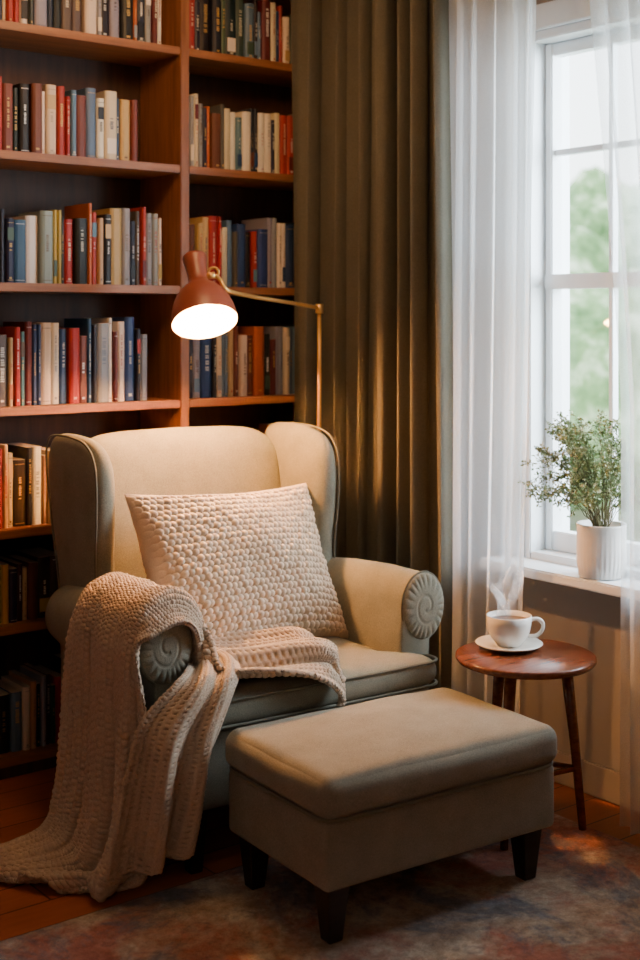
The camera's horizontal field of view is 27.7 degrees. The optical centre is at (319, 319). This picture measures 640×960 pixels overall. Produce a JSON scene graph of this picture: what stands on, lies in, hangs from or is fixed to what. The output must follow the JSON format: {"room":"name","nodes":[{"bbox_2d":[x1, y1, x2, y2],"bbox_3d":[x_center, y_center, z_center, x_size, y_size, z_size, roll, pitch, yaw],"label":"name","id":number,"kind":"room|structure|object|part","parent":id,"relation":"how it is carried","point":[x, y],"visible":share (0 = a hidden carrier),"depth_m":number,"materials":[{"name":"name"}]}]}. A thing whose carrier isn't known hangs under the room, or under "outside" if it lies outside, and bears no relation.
{"room":"library","nodes":[
{"label":"library","id":0,"kind":"room"},
{"bbox_2d":[0,767,639,940],"bbox_3d":[-0.189,1.650,2.066,5.000,0.100,6.000,0,0,-38],"label":"floor","id":1,"kind":"structure","parent":0,"point":[25,799],"depth_m":3.99,"materials":[{"name":"red wood"}]},
{"bbox_2d":[0,0,294,779],"bbox_3d":[-0.822,0.110,4.920,2.076,2.980,0.318,0,0,-38],"label":"bookcase","id":2,"kind":"object","parent":1,"relation":"on","point":[137,136],"visible":0.56,"depth_m":4.93,"materials":[{"name":"brown wood"}]},
{"bbox_3d":[-1.120,1.081,4.683,1.256,0.030,0.304,0,0,-38],"label":"shelf","id":3,"kind":"part","parent":2,"relation":"part of","materials":[{"name":"brown wood"}]},
{"bbox_3d":[-1.120,0.747,4.683,1.256,0.030,0.304,0,0,-38],"label":"shelf","id":4,"kind":"part","parent":2,"relation":"part of","materials":[{"name":"brown wood"}]},
{"bbox_3d":[-1.120,1.540,4.683,1.256,0.030,0.304,0,0,-38],"label":"shelf","id":5,"kind":"part","parent":2,"relation":"part of","materials":[{"name":"brown wood"}]},
{"bbox_3d":[-1.120,-1.025,4.683,1.256,0.030,0.304,0,0,-38],"label":"shelf","id":6,"kind":"part","parent":2,"relation":"part of","materials":[{"name":"brown wood"}]},
{"bbox_3d":[-1.120,-0.575,4.683,1.256,0.030,0.304,0,0,-38],"label":"shelf","id":7,"kind":"part","parent":2,"relation":"part of","materials":[{"name":"brown wood"}]},
{"bbox_3d":[-1.120,-0.115,4.683,1.256,0.030,0.304,0,0,-38],"label":"shelf","id":8,"kind":"part","parent":2,"relation":"part of","materials":[{"name":"brown wood"}]},
{"bbox_3d":[-1.120,0.320,4.683,1.256,0.030,0.304,0,0,-38],"label":"shelf","id":9,"kind":"part","parent":2,"relation":"part of","materials":[{"name":"brown wood"}]},
{"bbox_3d":[-0.311,-1.025,5.315,0.721,0.030,0.304,0,0,-38],"label":"shelf","id":10,"kind":"part","parent":2,"relation":"part of","materials":[{"name":"brown wood"}]},
{"bbox_3d":[-0.311,-0.575,5.315,0.721,0.030,0.304,0,0,-38],"label":"shelf","id":11,"kind":"part","parent":2,"relation":"part of","materials":[{"name":"brown wood"}]},
{"bbox_3d":[-0.311,0.320,5.315,0.721,0.030,0.304,0,0,-38],"label":"shelf","id":12,"kind":"part","parent":2,"relation":"part of","materials":[{"name":"brown wood"}]},
{"bbox_3d":[-0.311,-0.115,5.315,0.721,0.030,0.304,0,0,-38],"label":"shelf","id":13,"kind":"part","parent":2,"relation":"part of","materials":[{"name":"brown wood"}]},
{"bbox_3d":[-0.311,-1.340,5.315,0.721,0.030,0.304,0,0,-38],"label":"shelf","id":14,"kind":"part","parent":2,"relation":"part of","materials":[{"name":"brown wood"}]},
{"bbox_3d":[0.721,-1.330,4.344,0.028,0.028,2.470,0,0,-38],"label":"curtain rod","id":15,"kind":"object","parent":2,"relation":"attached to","visible":0},
{"bbox_2d":[449,0,535,713],"bbox_3d":[0.597,0.135,4.492,0.071,2.870,0.421,0,0,-38],"label":"sheer curtain","id":16,"kind":"object","parent":15,"relation":"hanging from","point":[492,42],"visible":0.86,"depth_m":4.53,"materials":[{"name":"white fabric"}]},
{"bbox_2d":[45,422,443,874],"bbox_3d":[-0.274,0.992,4.329,1.124,1.216,1.016,0,0,-34],"label":"wingback armchair","id":17,"kind":"object","parent":1,"relation":"on","point":[391,612],"visible":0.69,"depth_m":4.29,"materials":[{"name":"fabric"}]},
{"bbox_3d":[-0.632,1.115,4.029,0.182,0.570,0.700,0,0,-34],"label":"arm","id":18,"kind":"part","parent":17,"relation":"part of","materials":[{"name":"fabric"}]},
{"bbox_2d":[0,571,345,902],"bbox_3d":[-0.476,1.185,3.868,1.048,0.832,0.656,0,0,-38],"label":"knit throw blanket","id":19,"kind":"object","parent":17,"relation":"on","point":[128,791],"visible":0.91,"depth_m":3.70,"materials":[{"name":"fabric"}]},
{"bbox_2d":[91,426,280,577],"bbox_3d":[-0.475,0.794,4.626,0.810,0.812,0.275,0,0,-34],"label":"chair backrest","id":20,"kind":"object","parent":17,"relation":"on","point":[203,459],"depth_m":4.61,"materials":[{"name":"fabric"}]},
{"bbox_3d":[-0.367,1.505,3.786,0.063,0.190,0.063,0,0,-34],"label":"leg","id":21,"kind":"part","parent":17,"relation":"part of","materials":[{"name":"brown wood"}]},
{"bbox_2d":[124,483,348,638],"bbox_3d":[-0.266,0.826,4.324,0.751,0.531,0.377,0,0,-36],"label":"throw pillow","id":22,"kind":"object","parent":17,"relation":"on","point":[248,561],"visible":0.77,"depth_m":4.21,"materials":[{"name":"beige fabric"}]},
{"bbox_3d":[-0.247,1.298,4.289,0.924,0.244,0.820,0,0,-34],"label":"seat","id":23,"kind":"part","parent":17,"relation":"part of","materials":[{"name":"fabric"}]},
{"bbox_2d":[222,637,435,725],"bbox_3d":[-0.200,1.121,4.218,0.943,0.122,0.740,0,0,-34],"label":"seat cushion","id":24,"kind":"object","parent":17,"relation":"on","point":[373,668],"depth_m":4.00,"materials":[{"name":"fabric"}]},
{"bbox_3d":[0.137,1.115,4.548,0.182,0.570,0.700,0,0,-34],"label":"arm","id":25,"kind":"part","parent":17,"relation":"part of","materials":[{"name":"fabric"}]},
{"bbox_2d":[171,250,322,431],"bbox_3d":[-0.228,0.676,4.767,0.264,1.847,0.850,0,0,38],"label":"floor lamp","id":26,"kind":"object","parent":1,"relation":"on","point":[203,308],"visible":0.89,"depth_m":4.59,"materials":[{"name":"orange metal"}]},
{"bbox_3d":[-0.412,-0.057,4.538,0.072,0.072,0.072,0,0,-38],"label":"bulb","id":27,"kind":"part","parent":26,"relation":"part of","materials":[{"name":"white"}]},
{"bbox_3d":[-0.423,-0.110,4.570,0.230,0.276,0.230,12,-37,-35],"label":"lamp shade","id":28,"kind":"part","parent":26,"relation":"part of","materials":[{"name":"metal"}]},
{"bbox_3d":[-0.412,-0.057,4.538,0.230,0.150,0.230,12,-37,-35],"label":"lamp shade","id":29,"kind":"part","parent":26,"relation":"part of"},
{"bbox_3d":[-0.178,-0.102,4.788,0.048,0.126,0.556,0,0,41],"label":"lamp arm","id":30,"kind":"part","parent":26,"relation":"part of","materials":[{"name":"gold metal"}]},
{"bbox_2d":[0,814,639,959],"bbox_3d":[0.266,1.594,2.459,2.900,0.012,2.700,0,0,-38],"label":"area rug","id":31,"kind":"object","parent":1,"relation":"on","point":[582,902],"visible":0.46,"depth_m":3.45,"materials":[{"name":"carpet"}]},
{"bbox_2d":[225,687,556,943],"bbox_3d":[0.204,1.358,3.670,0.832,0.459,0.540,0,0,-34],"label":"ottoman","id":32,"kind":"object","parent":31,"relation":"on","point":[344,797],"visible":1,"depth_m":3.48,"materials":[{"name":"fabric"}]},
{"bbox_3d":[-0.183,1.510,3.644,0.070,0.155,0.070,0,0,-34],"label":"leg","id":33,"kind":"part","parent":32,"relation":"part of","materials":[{"name":"brown wood"}]},
{"bbox_3d":[0.030,1.510,3.329,0.070,0.155,0.070,0,0,-34],"label":"leg","id":34,"kind":"part","parent":32,"relation":"part of","materials":[{"name":"brown wood"}]},
{"bbox_2d":[225,687,556,818],"bbox_3d":[0.204,1.204,3.670,0.832,0.152,0.540,0,0,-34],"label":"cushion","id":35,"kind":"object","parent":32,"relation":"on","point":[409,755],"depth_m":3.51,"materials":[{"name":"fabric"}]},
{"bbox_3d":[0.585,1.510,3.704,0.070,0.155,0.070,0,0,-34],"label":"leg","id":36,"kind":"part","parent":32,"relation":"part of","materials":[{"name":"brown wood"}]},
{"bbox_2d":[455,638,596,849],"bbox_3d":[0.641,1.315,4.051,0.436,0.546,0.436,0,0,-38],"label":"side table","id":37,"kind":"object","parent":31,"relation":"on","point":[564,661],"visible":0.73,"depth_m":4.02,"materials":[{"name":"brown wood"}]},
{"bbox_3d":[0.564,1.327,4.178,0.038,0.522,0.083,0,0,-38],"label":"leg","id":38,"kind":"part","parent":37,"relation":"part of","materials":[{"name":"brown wood"}]},
{"bbox_3d":[0.568,1.327,3.922,0.037,0.522,0.084,0,0,26],"label":"leg","id":39,"kind":"part","parent":37,"relation":"part of","materials":[{"name":"brown wood"}]},
{"bbox_2d":[475,610,544,651],"bbox_3d":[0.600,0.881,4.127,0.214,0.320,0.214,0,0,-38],"label":"cup","id":40,"kind":"object","parent":37,"relation":"on","point":[509,630],"visible":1,"depth_m":4.09,"materials":[{"name":"white ceramic"}]},
{"bbox_3d":[0.788,1.327,4.054,0.083,0.522,0.038,0,0,-8],"label":"leg","id":41,"kind":"part","parent":37,"relation":"part of","materials":[{"name":"brown wood"}]},
{"bbox_2d":[291,0,452,689],"bbox_3d":[0.218,0.142,5.011,0.192,2.885,0.809,0,0,-43],"label":"curtain","id":42,"kind":"object","parent":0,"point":[371,78],"visible":0.74,"depth_m":4.96,"materials":[{"name":"green fabric"}]},
{"bbox_2d":[519,0,639,777],"bbox_3d":[1.702,0.100,3.543,0.200,3.000,5.600,0,0,-38],"label":"wall","id":43,"kind":"structure","parent":0,"point":[607,696],"depth_m":4.37,"materials":[{"name":"paint"}]},
{"bbox_2d":[525,43,569,557],"bbox_3d":[0.819,-0.080,4.680,0.213,1.878,0.029,0,0,-38],"label":"frame","id":44,"kind":"object","parent":43,"relation":"attached to","point":[535,517],"visible":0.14,"depth_m":4.64,"materials":[{"name":"white paint"}]},
{"bbox_2d":[523,577,639,608],"bbox_3d":[1.030,0.908,4.226,0.017,0.054,1.105,0,0,-38],"label":"apron","id":45,"kind":"object","parent":43,"relation":"attached to","point":[618,600],"visible":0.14,"depth_m":4.39,"materials":[{"name":"paint"}]},
{"bbox_2d":[523,557,639,600],"bbox_3d":[1.010,0.863,4.211,0.210,0.035,1.185,0,0,-38],"label":"window sill","id":46,"kind":"structure","parent":43,"relation":"attached to","point":[625,587],"depth_m":4.27,"materials":[{"name":"white paint"}]},
{"bbox_2d":[518,409,639,580],"bbox_3d":[0.877,0.565,4.223,0.448,0.559,0.476,0,0,0],"label":"potted plant","id":47,"kind":"object","parent":46,"relation":"on","point":[601,544],"visible":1,"depth_m":4.22,"materials":[{"name":"green plant"}]},
{"bbox_3d":[0.927,0.756,4.280,0.164,0.176,0.164,0,0,-38],"label":"pot","id":48,"kind":"part","parent":47,"relation":"part of","materials":[{"name":"white ceramic"}]},
{"bbox_2d":[530,549,639,579],"bbox_3d":[1.117,0.840,4.301,0.208,0.039,0.991,0,0,-38],"label":"frame","id":49,"kind":"object","parent":43,"relation":"attached to","point":[553,556],"visible":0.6,"depth_m":4.51,"materials":[{"name":"white paint"}]},
{"bbox_2d":[535,0,639,565],"bbox_3d":[1.108,-0.143,4.294,0.231,1.924,1.135,0,0,-38],"label":"window","id":50,"kind":"structure","parent":43,"relation":"in","point":[557,21],"depth_m":4.52,"materials":[{"name":"white paint"}]},
{"bbox_3d":[0.836,-0.082,4.652,0.056,1.802,0.034,0,0,-38],"label":"sash stile","id":51,"kind":"part","parent":50,"relation":"part of","materials":[{"name":"white wood"}]},
{"bbox_3d":[1.025,-1.060,4.229,0.021,0.089,1.135,0,0,-38],"label":"casing","id":52,"kind":"part","parent":50,"relation":"part of","materials":[{"name":"white paint"}]},
{"bbox_3d":[1.115,-0.136,4.300,0.074,0.052,0.933,0,0,-38],"label":"meeting rail","id":53,"kind":"part","parent":50,"relation":"part of","materials":[{"name":"white wood"}]},
{"bbox_3d":[1.117,-0.962,4.301,0.051,0.044,0.933,0,0,-38],"label":"sash top rail","id":54,"kind":"part","parent":50,"relation":"part of","materials":[{"name":"white wood"}]},
{"bbox_3d":[1.116,0.784,4.300,0.052,0.069,0.933,0,0,-38],"label":"sash bottom rail","id":55,"kind":"part","parent":50,"relation":"part of","materials":[{"name":"white wood"}]},
{"bbox_3d":[1.116,-0.595,4.300,0.033,0.020,0.875,0,0,-38],"label":"upper muntin","id":56,"kind":"part","parent":50,"relation":"part of","materials":[{"name":"white wood"}]},
{"bbox_3d":[1.003,-0.095,4.444,0.031,1.710,0.018,0,0,-38],"label":"muntin","id":57,"kind":"part","parent":50,"relation":"part of","materials":[{"name":"white wood"}]},
{"bbox_2d":[553,750,639,812],"bbox_3d":[1.722,1.545,3.343,0.015,0.110,5.260,0,0,-38],"label":"baseboard","id":58,"kind":"structure","parent":43,"relation":"attached to","point":[621,789],"depth_m":4.32,"materials":[{"name":"paint"}]},
{"label":"outside","id":59,"kind":"structure","parent":0,"visible":0},
{"bbox_2d":[570,509,639,541],"bbox_3d":[7.893,2.650,28.430,39.400,0.100,54.000,0,0,-38],"label":"lawn","id":60,"kind":"structure","parent":59,"point":[632,519],"depth_m":16.86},
{"bbox_2d":[570,166,639,511],"bbox_3d":[6.469,-0.512,22.034,15.541,6.056,18.235,0,0,-38],"label":"trees","id":61,"kind":"object","parent":60,"relation":"on","point":[589,190],"visible":0.15,"depth_m":15.21,"materials":[{"name":"green plant"}]}
]}

